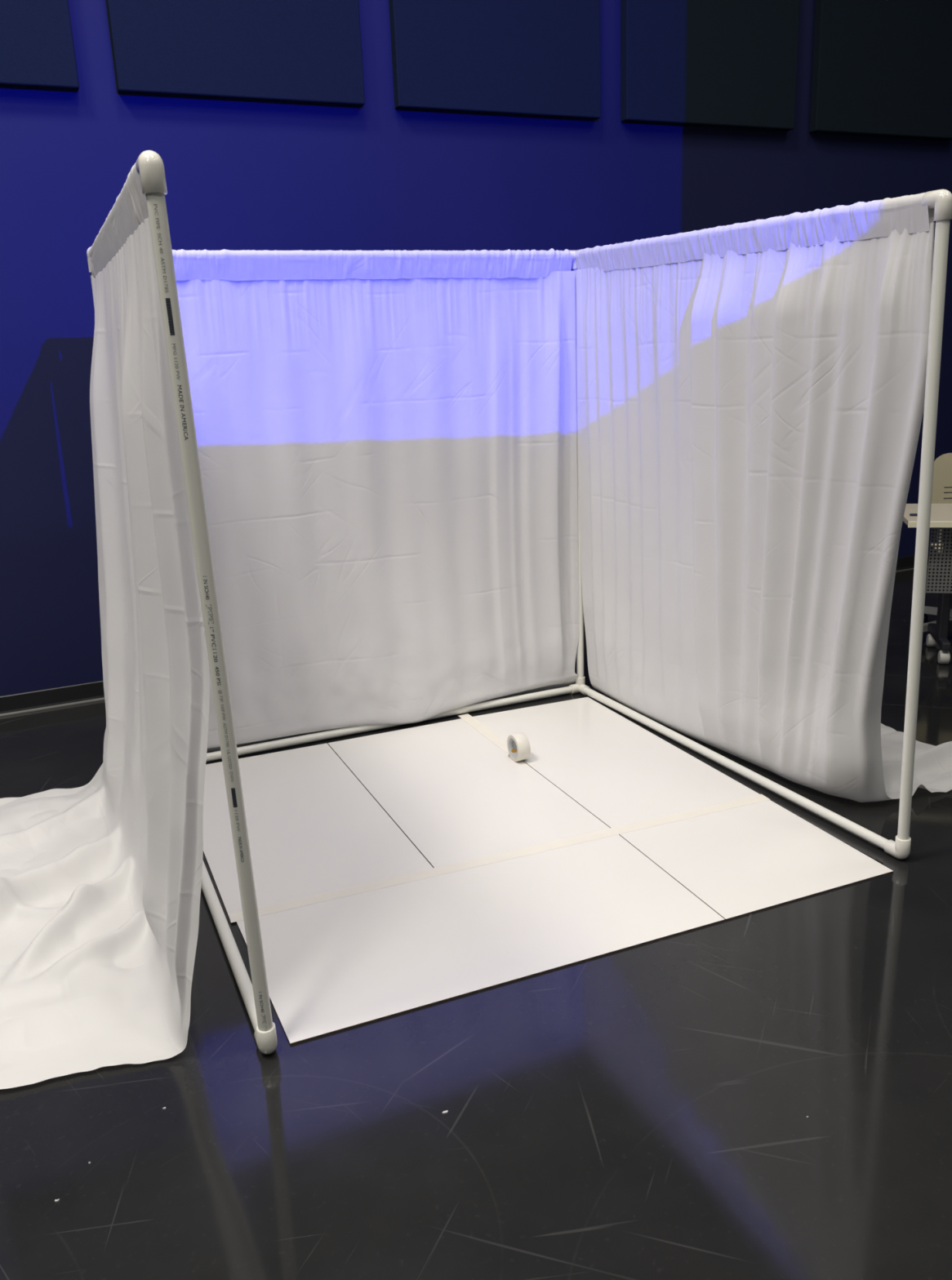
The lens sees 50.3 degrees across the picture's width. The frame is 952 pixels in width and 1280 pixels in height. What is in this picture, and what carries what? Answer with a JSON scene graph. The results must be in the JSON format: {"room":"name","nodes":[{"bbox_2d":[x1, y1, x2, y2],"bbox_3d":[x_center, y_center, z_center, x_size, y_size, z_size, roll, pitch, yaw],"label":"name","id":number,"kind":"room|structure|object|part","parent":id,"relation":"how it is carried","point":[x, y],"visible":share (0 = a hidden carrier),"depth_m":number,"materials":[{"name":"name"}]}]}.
{"room":"film studio","nodes":[
{"label":"film studio","id":0,"kind":"room"},
{"bbox_2d":[0,564,951,1279],"bbox_3d":[1.727,1.090,1.730,12.500,0.100,9.060,-9,17,-23],"label":"floor","id":1,"kind":"structure","parent":0,"point":[641,1112],"depth_m":2.13,"materials":[{"name":"black plastic"}]},
{"bbox_2d":[202,743,432,919],"bbox_3d":[-0.660,0.615,3.545,0.630,0.005,1.239,-9,17,-23],"label":"board","id":2,"kind":"object","parent":1,"relation":"on","point":[313,828],"visible":0.79,"depth_m":3.42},
{"bbox_2d":[327,713,610,867],"bbox_3d":[-0.071,0.523,3.779,0.649,0.006,1.273,-9,17,-23],"label":"board","id":3,"kind":"object","parent":1,"relation":"on","point":[455,794],"depth_m":3.67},
{"bbox_3d":[0.048,0.389,4.223,0.051,0.002,0.524,-9,17,-23],"label":"tape strip","id":4,"kind":"part","parent":3,"relation":"part of","materials":[{"name":"beige paper"}]},
{"bbox_2d":[506,732,530,761],"bbox_3d":[0.165,0.414,3.924,0.050,0.105,0.105,-9,17,-23],"label":"tape roll","id":5,"kind":"object","parent":3,"relation":"on","point":[518,747],"visible":1,"depth_m":3.89,"materials":[{"name":"white plastic"}]},
{"bbox_2d":[235,834,724,1044],"bbox_3d":[0.004,0.784,2.855,1.232,0.005,0.655,-9,17,-23],"label":"board","id":6,"kind":"object","parent":1,"relation":"on","point":[336,965],"visible":0.93,"depth_m":2.79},
{"bbox_2d":[228,794,770,922],"bbox_3d":[0.152,0.672,3.217,1.844,0.001,0.050,-8,17,-20],"label":"tape strip","id":7,"kind":"object","parent":6,"relation":"on","point":[329,895],"visible":1,"depth_m":3.18,"materials":[{"name":"white plastic"}]},
{"bbox_2d":[86,150,951,1054],"bbox_3d":[-0.025,-0.329,3.264,2.017,1.921,1.909,-9,17,-23],"label":"frame","id":8,"kind":"object","parent":1,"relation":"on","point":[149,165],"visible":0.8,"depth_m":2.56,"materials":[{"name":"white plastic"}]},
{"bbox_2d":[0,163,209,1088],"bbox_3d":[-1.372,-0.132,2.750,1.072,1.918,1.891,-9,17,-23],"label":"curtain","id":9,"kind":"object","parent":8,"relation":"hanging from","point":[100,879],"visible":0.92,"depth_m":2.51,"materials":[{"name":"white fabric"}]},
{"bbox_2d":[90,248,578,753],"bbox_3d":[-0.510,-0.596,4.255,1.902,1.923,0.550,-9,17,-23],"label":"curtain","id":10,"kind":"object","parent":8,"relation":"hanging from","point":[386,439],"visible":0.83,"depth_m":4.09,"materials":[{"name":"white fabric"}]},
{"bbox_2d":[575,192,951,802],"bbox_3d":[1.186,-0.528,3.777,0.928,1.912,1.832,-9,17,-23],"label":"curtain","id":11,"kind":"object","parent":8,"relation":"hanging from","point":[751,394],"visible":0.99,"depth_m":3.41,"materials":[{"name":"white fabric"}]},
{"bbox_2d":[472,697,759,827],"bbox_3d":[0.482,0.445,3.973,0.592,0.005,1.255,-9,17,-23],"label":"board","id":12,"kind":"object","parent":1,"relation":"on","point":[620,771],"visible":1,"depth_m":3.86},
{"bbox_2d":[618,800,893,920],"bbox_3d":[0.846,0.660,3.168,0.604,0.005,0.611,-9,17,-23],"label":"board","id":13,"kind":"object","parent":1,"relation":"on","point":[739,861],"visible":1,"depth_m":3.12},
{"bbox_2d":[902,503,951,664],"bbox_3d":[2.720,-0.239,4.725,1.456,0.726,0.545,2,16,13],"label":"table","id":14,"kind":"object","parent":1,"relation":"on","point":[940,513],"visible":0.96,"depth_m":4.70,"materials":[{"name":"grey laminate"}]},
{"bbox_3d":[2.675,-0.356,4.523,1.220,0.317,0.003,1,16,13],"label":"modesty panel","id":15,"kind":"part","parent":14,"relation":"part of","materials":[{"name":"grey metal"}]},
{"bbox_3d":[2.254,-0.293,4.858,0.044,0.597,0.080,2,16,13],"label":"leg","id":16,"kind":"part","parent":14,"relation":"part of","materials":[{"name":"grey metal"}]},
{"bbox_2d":[922,453,951,644],"bbox_3d":[2.607,-0.459,5.144,0.707,0.927,0.703,2,16,13],"label":"swivel chair","id":17,"kind":"object","parent":1,"relation":"on","point":[942,473],"visible":0.38,"depth_m":5.31,"materials":[{"name":"beige plastic"}]},
{"bbox_3d":[2.596,-0.448,5.157,0.460,0.022,0.420,2,16,13],"label":"seat","id":18,"kind":"part","parent":17,"relation":"part of","materials":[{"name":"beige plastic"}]},
{"bbox_3d":[2.428,-0.088,5.226,0.340,0.064,0.048,-6,16,-12],"label":"leg","id":19,"kind":"part","parent":17,"relation":"part of","materials":[{"name":"grey paint"}]},
{"bbox_3d":[2.515,-0.148,5.423,0.048,0.064,0.340,-11,18,-29],"label":"leg","id":20,"kind":"part","parent":17,"relation":"part of","materials":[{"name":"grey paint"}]},
{"bbox_3d":[2.636,-0.791,5.285,0.496,0.368,0.052,2,16,13],"label":"backrest","id":21,"kind":"part","parent":17,"relation":"part of","materials":[{"name":"beige plastic"}]},
{"bbox_2d":[0,0,951,696],"bbox_3d":[-0.251,-3.564,4.640,12.500,7.400,0.120,-9,17,-23],"label":"wall","id":22,"kind":"structure","parent":0,"point":[240,175],"depth_m":4.71,"materials":[{"name":"blue paint"}]},
{"bbox_2d":[0,0,79,91],"bbox_3d":[-2.177,-2.798,3.847,1.095,1.222,0.061,-9,17,-23],"label":"acoustic panel","id":23,"kind":"object","parent":22,"relation":"attached to","point":[37,48],"visible":1,"depth_m":4.10,"materials":[{"name":"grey fabric"}]},
{"bbox_2d":[106,0,364,106],"bbox_3d":[-1.041,-2.982,4.325,1.087,1.222,0.061,-9,17,-23],"label":"acoustic panel","id":24,"kind":"object","parent":22,"relation":"attached to","point":[293,51],"visible":1,"depth_m":4.41,"materials":[{"name":"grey fabric"}]},
{"bbox_2d":[0,551,942,715],"bbox_3d":[-0.078,-0.037,5.584,12.500,0.090,0.017,-9,17,-23],"label":"baseboard","id":25,"kind":"structure","parent":22,"relation":"attached to","point":[53,697],"depth_m":4.79,"materials":[{"name":"black rubber"}]},
{"bbox_2d":[388,0,600,119],"bbox_3d":[0.102,-3.167,4.806,1.094,1.222,0.061,-9,17,-23],"label":"acoustic panel","id":26,"kind":"object","parent":22,"relation":"attached to","point":[524,58],"visible":1,"depth_m":4.87,"materials":[{"name":"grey fabric"}]},
{"bbox_2d":[620,0,799,131],"bbox_3d":[1.237,-3.351,5.284,1.094,1.222,0.061,-9,17,-23],"label":"acoustic panel","id":27,"kind":"object","parent":22,"relation":"attached to","point":[726,64],"visible":1,"depth_m":5.33,"materials":[{"name":"grey fabric"}]},
{"bbox_2d":[808,0,951,140],"bbox_3d":[2.370,-3.534,5.761,1.090,1.222,0.061,-9,17,-23],"label":"acoustic panel","id":28,"kind":"object","parent":22,"relation":"attached to","point":[881,68],"visible":1,"depth_m":5.78,"materials":[{"name":"grey fabric"}]}
]}

